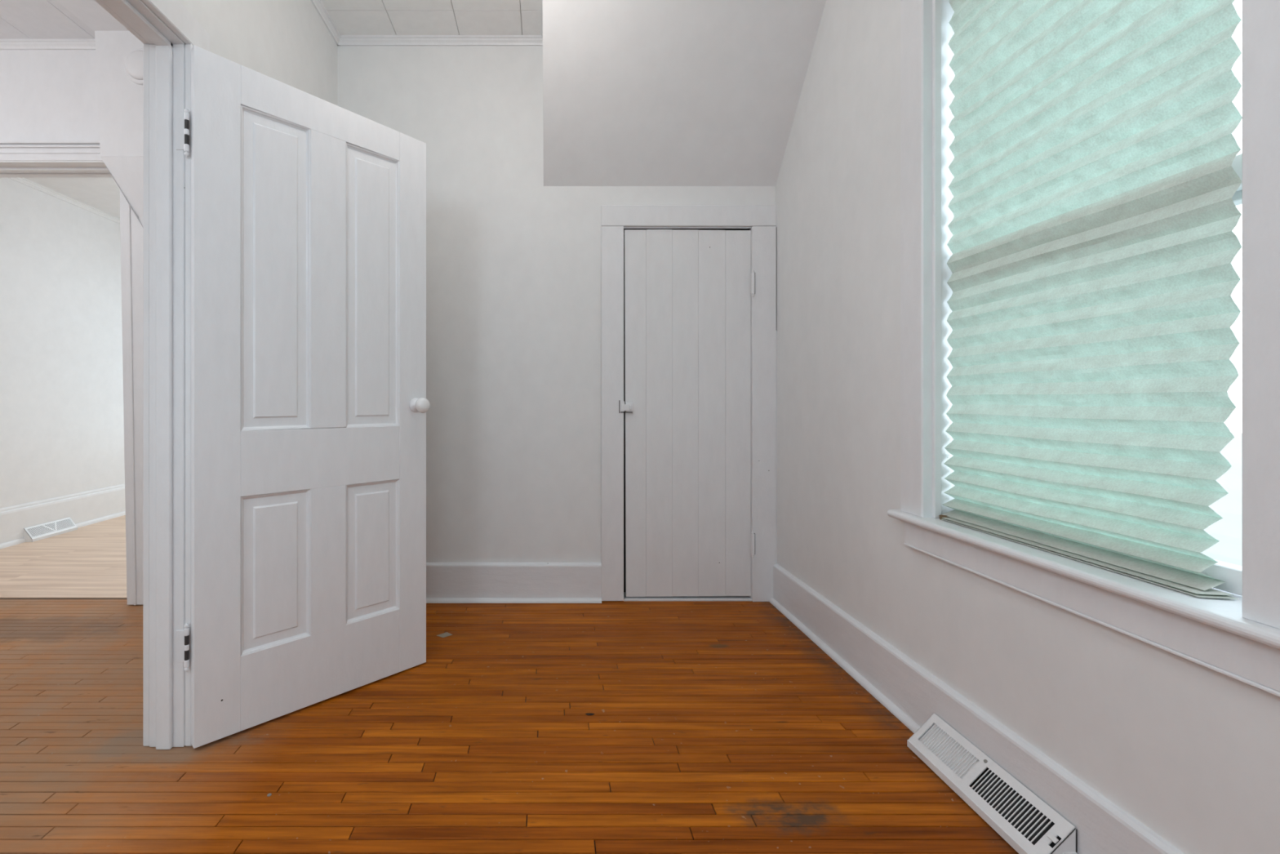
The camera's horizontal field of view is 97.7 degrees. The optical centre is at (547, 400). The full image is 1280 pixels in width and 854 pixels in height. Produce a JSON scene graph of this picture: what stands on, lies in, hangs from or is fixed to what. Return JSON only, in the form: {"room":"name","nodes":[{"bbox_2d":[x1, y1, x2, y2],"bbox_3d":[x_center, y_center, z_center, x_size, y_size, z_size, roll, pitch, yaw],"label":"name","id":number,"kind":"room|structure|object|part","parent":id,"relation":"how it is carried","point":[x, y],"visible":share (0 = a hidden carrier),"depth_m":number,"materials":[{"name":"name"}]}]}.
{"room":"empty bedroom","nodes":[
{"label":"empty bedroom","id":0,"kind":"room"},
{"bbox_2d":[0,49,99,140],"bbox_3d":[-2.434,-0.490,2.788,2.572,3.020,0.145,0,0,0],"label":"wall","id":1,"kind":"structure","parent":0,"point":[46,95],"depth_m":2.71,"materials":[{"name":"paint"}]},
{"bbox_2d":[0,39,95,49],"bbox_3d":[-2.885,-1.737,2.702,1.470,0.036,0.026,0,0,0],"label":"trim","id":2,"kind":"structure","parent":1,"relation":"attached to","point":[5,44],"depth_m":2.70,"materials":[{"name":"white paint"}]},
{"bbox_2d":[0,140,142,604],"bbox_3d":[-2.765,-0.130,2.777,1.670,2.251,0.206,0,0,0],"label":"door frame","id":3,"kind":"structure","parent":1,"relation":"attached to","point":[18,158],"depth_m":2.69,"materials":[{"name":"paint"}]},
{"bbox_3d":[-2.765,-1.210,2.703,1.670,0.091,0.025,0,0,0],"label":"head casing","id":4,"kind":"part","parent":3,"relation":"part of","materials":[{"name":"paint"}]},
{"bbox_3d":[-2.007,-0.084,2.703,0.155,2.160,0.025,0,0,0],"label":"casing","id":5,"kind":"part","parent":3,"relation":"part of","materials":[{"name":"paint"}]},
{"bbox_2d":[0,177,124,508],"bbox_3d":[-3.750,-0.490,4.480,0.100,3.020,3.240,0,0,0],"label":"wall","id":6,"kind":"structure","parent":0,"point":[62,416],"depth_m":4.16,"materials":[{"name":"paint"}]},
{"bbox_2d":[0,484,125,548],"bbox_3d":[-3.680,0.866,4.430,0.040,0.268,3.140,0,0,0],"label":"baseboard","id":7,"kind":"structure","parent":6,"relation":"attached to","point":[94,506],"depth_m":4.21,"materials":[{"name":"paint"}]},
{"bbox_2d":[8,177,119,223],"bbox_3d":[-3.687,-1.542,4.430,0.026,0.036,3.140,0,0,0],"label":"trim","id":8,"kind":"structure","parent":6,"relation":"attached to","point":[33,184],"depth_m":4.22,"materials":[{"name":"paint"}]},
{"bbox_2d":[0,0,128,39],"bbox_3d":[-2.434,-1.875,0.448,2.572,0.251,4.735,0,0,0],"label":"ceiling","id":9,"kind":"structure","parent":0,"point":[19,19],"depth_m":2.54,"materials":[{"name":"paint"}]},
{"bbox_3d":[-1.649,-1.758,2.087,1.002,0.018,1.256,0,0,0],"label":"flat panel","id":10,"kind":"part","parent":9,"relation":"part of","materials":[{"name":"paint"}]},
{"bbox_2d":[25,177,119,218],"bbox_3d":[-2.475,-1.780,4.490,2.650,0.440,3.260,0,0,0],"label":"ceiling","id":11,"kind":"structure","parent":0,"point":[103,194],"depth_m":4.10,"materials":[{"name":"paint"}]},
{"bbox_2d":[94,31,143,226],"bbox_3d":[-1.647,-1.278,2.667,0.997,0.955,0.094,0,0,0],"label":"wall","id":12,"kind":"structure","parent":0,"point":[120,100],"depth_m":2.62,"materials":[{"name":"paint"}]},
{"bbox_2d":[124,48,142,84],"bbox_3d":[-1.915,-1.575,2.602,0.168,0.168,0.036,0,0,0],"label":"smoke detector","id":13,"kind":"object","parent":12,"relation":"attached to","point":[133,64],"visible":0.62,"depth_m":2.59,"materials":[{"name":"paint"}]},
{"bbox_2d":[177,0,337,105],"bbox_3d":[-1.098,-0.490,0.530,0.100,3.020,4.660,0,0,0],"label":"wall","id":14,"kind":"structure","parent":0,"point":[287,42],"depth_m":2.14,"materials":[{"name":"white paint"}]},
{"bbox_2d":[94,0,209,749],"bbox_3d":[-1.098,-0.057,1.196,0.142,2.114,0.977,0,0,0],"label":"door frame","id":15,"kind":"structure","parent":14,"relation":"attached to","point":[168,33],"depth_m":1.59,"materials":[{"name":"white paint"}]},
{"bbox_3d":[-1.159,-1.071,1.196,0.021,0.085,0.977,0,0,0],"label":"head casing","id":16,"kind":"part","parent":15,"relation":"part of","materials":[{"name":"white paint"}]},
{"bbox_3d":[-1.159,-0.015,1.641,0.021,2.029,0.089,0,0,0],"label":"casing","id":17,"kind":"part","parent":15,"relation":"part of","materials":[{"name":"white paint"}]},
{"bbox_3d":[-1.038,-1.071,1.196,0.021,0.085,0.977,0,0,0],"label":"head casing","id":18,"kind":"part","parent":15,"relation":"part of","materials":[{"name":"white paint"}]},
{"bbox_3d":[-1.038,-0.015,1.641,0.021,2.029,0.089,0,0,0],"label":"casing","id":19,"kind":"part","parent":15,"relation":"part of","materials":[{"name":"white paint"}]},
{"bbox_2d":[175,44,430,748],"bbox_3d":[-0.754,-0.006,1.835,0.791,2.002,0.169,0,0,-45],"label":"door","id":20,"kind":"structure","parent":14,"relation":"in","point":[309,403],"depth_m":1.78,"materials":[{"name":"white paint"}]},
{"bbox_3d":[-0.855,-0.395,1.736,0.205,0.973,0.033,0,0,-45],"label":"panel","id":21,"kind":"part","parent":20,"relation":"part of","materials":[{"name":"white paint"}]},
{"bbox_3d":[-0.855,0.527,1.736,0.205,0.475,0.033,0,0,-45],"label":"panel","id":22,"kind":"part","parent":20,"relation":"part of","materials":[{"name":"white paint"}]},
{"bbox_3d":[-0.740,-0.938,1.849,0.527,0.128,0.035,0,0,-45],"label":"rail","id":23,"kind":"part","parent":20,"relation":"part of","materials":[{"name":"white paint"}]},
{"bbox_3d":[-0.740,0.191,1.849,0.527,0.197,0.035,0,0,-45],"label":"rail","id":24,"kind":"part","parent":20,"relation":"part of","materials":[{"name":"white paint"}]},
{"bbox_3d":[-0.740,0.878,1.849,0.527,0.232,0.035,0,0,-45],"label":"rail","id":25,"kind":"part","parent":20,"relation":"part of","materials":[{"name":"white paint"}]},
{"bbox_3d":[-0.624,-0.391,1.963,0.201,0.968,0.033,0,0,-45],"label":"panel","id":26,"kind":"part","parent":20,"relation":"part of","materials":[{"name":"white paint"}]},
{"bbox_3d":[-0.624,0.526,1.963,0.201,0.473,0.033,0,0,-45],"label":"panel","id":27,"kind":"part","parent":20,"relation":"part of","materials":[{"name":"white paint"}]},
{"bbox_3d":[-0.463,0.019,2.037,0.057,0.057,0.047,0,0,-45],"label":"knob","id":28,"kind":"part","parent":20,"relation":"part of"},
{"bbox_2d":[310,0,340,45],"bbox_3d":[-1.035,-1.785,0.480,0.026,0.036,4.560,0,0,0],"label":"trim","id":29,"kind":"structure","parent":14,"relation":"attached to","point":[319,6],"depth_m":2.59,"materials":[{"name":"white paint"}]},
{"bbox_2d":[320,0,541,35],"bbox_3d":[0.095,-1.901,0.470,2.486,0.197,4.780,0,0,0],"label":"ceiling","id":30,"kind":"structure","parent":0,"point":[349,17],"depth_m":2.60,"materials":[{"name":"tile"}]},
{"bbox_2d":[0,515,1018,853],"bbox_3d":[-1.231,1.028,2.100,5.138,0.064,8.040,0,0,0],"label":"floor","id":31,"kind":"structure","parent":0,"point":[606,726],"depth_m":1.59,"materials":[{"name":"brown wood"}]},
{"bbox_2d":[23,516,77,542],"bbox_3d":[-3.647,0.948,4.070,0.065,0.096,0.375,0,0,0],"label":"floor vent","id":32,"kind":"object","parent":31,"relation":"in","point":[34,533],"visible":1,"depth_m":4.04,"materials":[{"name":"white metal"}]},
{"bbox_3d":[-3.648,0.948,3.884,0.062,0.096,0.003,0,0,0],"label":"plate","id":33,"kind":"part","parent":32,"relation":"part of","materials":[{"name":"white metal"}]},
{"bbox_2d":[436,631,452,637],"bbox_3d":[-0.438,0.999,2.352,0.054,0.001,0.038,0,0,-42],"label":"scrap","id":34,"kind":"object","parent":31,"relation":"on","point":[444,634],"visible":1,"depth_m":2.35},
{"bbox_2d":[906,712,1077,853],"bbox_3d":[1.076,0.949,1.377,0.082,0.098,0.430,0,0,0],"label":"floor vent","id":35,"kind":"object","parent":31,"relation":"in","point":[1027,823],"visible":1,"depth_m":1.33,"materials":[{"name":"white metal"}]},
{"bbox_3d":[1.076,0.932,1.177,0.009,0.009,0.019,0,0,0],"label":"lever","id":36,"kind":"part","parent":35,"relation":"part of","materials":[{"name":"white metal"}]},
{"bbox_3d":[1.075,0.948,1.166,0.076,0.096,0.002,0,0,0],"label":"plate","id":37,"kind":"part","parent":35,"relation":"part of","materials":[{"name":"white metal"}]},
{"bbox_2d":[337,45,775,562],"bbox_3d":[0.095,-0.490,2.810,2.486,3.020,0.100,0,0,0],"label":"wall","id":38,"kind":"structure","parent":0,"point":[513,260],"depth_m":2.76,"materials":[{"name":"white paint"}]},
{"bbox_2d":[337,35,542,45],"bbox_3d":[-0.534,-1.785,2.747,1.028,0.036,0.026,0,0,0],"label":"trim","id":39,"kind":"structure","parent":38,"relation":"attached to","point":[344,40],"depth_m":2.74,"materials":[{"name":"white paint"}]},
{"bbox_2d":[426,562,601,603],"bbox_3d":[-0.391,0.905,2.740,1.315,0.190,0.039,0,0,0],"label":"baseboard","id":40,"kind":"structure","parent":38,"relation":"attached to","point":[446,582],"depth_m":2.74,"materials":[{"name":"white paint"}]},
{"bbox_2d":[541,0,542,36],"bbox_3d":[-0.025,-1.797,2.443,0.009,0.013,0.633,0,0,0],"label":"trim","id":41,"kind":"structure","parent":38,"relation":"attached to","point":[541,0],"depth_m":2.60,"materials":[{"name":"white paint"}]},
{"bbox_2d":[621,229,755,596],"bbox_3d":[0.698,0.065,2.764,0.664,1.832,0.078,0,0,0],"label":"door","id":42,"kind":"structure","parent":38,"relation":"in","point":[686,407],"depth_m":2.76,"materials":[{"name":"white wood"}]},
{"bbox_2d":[600,204,777,601],"bbox_3d":[0.703,0.017,2.796,0.871,1.966,0.128,0,0,0],"label":"door frame","id":43,"kind":"structure","parent":38,"relation":"attached to","point":[762,220],"depth_m":2.74,"materials":[{"name":"white paint"}]},
{"bbox_3d":[0.323,0.067,2.750,0.111,1.858,0.020,0,0,0],"label":"casing","id":44,"kind":"part","parent":43,"relation":"part of","materials":[{"name":"white paint"}]},
{"bbox_3d":[0.700,-0.915,2.750,0.866,0.102,0.020,0,0,0],"label":"head casing","id":45,"kind":"part","parent":43,"relation":"part of","materials":[{"name":"white paint"}]},
{"bbox_3d":[1.075,0.069,2.750,0.118,1.862,0.020,0,0,0],"label":"casing","id":46,"kind":"part","parent":43,"relation":"part of","materials":[{"name":"white paint"}]},
{"bbox_2d":[542,0,826,186],"bbox_3d":[0.584,-1.432,2.436,1.208,0.776,0.688,0,0,0],"label":"ceiling","id":47,"kind":"structure","parent":0,"point":[636,92],"depth_m":2.46,"materials":[{"name":"white paint"}]},
{"bbox_2d":[775,0,1279,853],"bbox_3d":[1.238,-0.490,0.530,0.201,3.020,4.660,0,0,0],"label":"wall","id":48,"kind":"structure","parent":0,"point":[1189,750],"depth_m":1.84,"materials":[{"name":"white paint"}]},
{"bbox_2d":[769,564,1184,853],"bbox_3d":[1.119,0.905,0.470,0.039,0.190,4.540,0,0,0],"label":"baseboard","id":49,"kind":"structure","parent":48,"relation":"attached to","point":[909,691],"depth_m":1.54,"materials":[{"name":"white paint"}]},
{"bbox_2d":[887,0,1279,697],"bbox_3d":[1.223,-0.461,1.264,0.270,1.829,1.017,0,0,0],"label":"window","id":50,"kind":"structure","parent":48,"relation":"in","point":[1238,639],"depth_m":1.08,"materials":[{"name":"white paint"}]},
{"bbox_3d":[1.127,-0.455,1.700,0.022,1.610,0.100,0,0,0],"label":"casing","id":51,"kind":"part","parent":50,"relation":"part of","materials":[{"name":"white paint"}]},
{"bbox_3d":[1.223,0.362,1.264,0.270,0.024,1.017,0,0,0],"label":"sill","id":52,"kind":"part","parent":50,"relation":"part of","materials":[{"name":"white paint"}]},
{"bbox_2d":[942,0,1241,599],"bbox_3d":[1.180,-0.454,1.296,0.064,1.604,0.691,0,0,0],"label":"pleated shade","id":53,"kind":"object","parent":50,"relation":"attached to","point":[1093,244],"visible":1,"depth_m":1.20,"materials":[{"name":"green fabric"}]},
{"bbox_3d":[1.239,0.323,1.270,0.034,0.045,0.732,0,0,0],"label":"sash rail","id":54,"kind":"part","parent":50,"relation":"part of","materials":[{"name":"white paint"}]},
{"bbox_3d":[1.279,-0.398,1.270,0.034,0.065,0.732,0,0,0],"label":"sash rail","id":55,"kind":"part","parent":50,"relation":"part of","materials":[{"name":"white paint"}]},
{"bbox_3d":[1.239,-0.407,1.270,0.034,0.055,0.732,0,0,0],"label":"sash rail","id":56,"kind":"part","parent":50,"relation":"part of","materials":[{"name":"white paint"}]},
{"bbox_3d":[1.127,-0.455,0.833,0.022,1.610,0.115,0,0,0],"label":"casing","id":57,"kind":"part","parent":50,"relation":"part of","materials":[{"name":"white paint"}]},
{"label":"outside","id":58,"kind":"structure","parent":0,"visible":0},
{"bbox_2d":[1200,432,1241,565],"bbox_3d":[0.000,1.950,0.000,80.000,0.100,80.000,0,0,0],"label":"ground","id":59,"kind":"structure","parent":58,"point":[1228,530],"depth_m":9.30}
]}

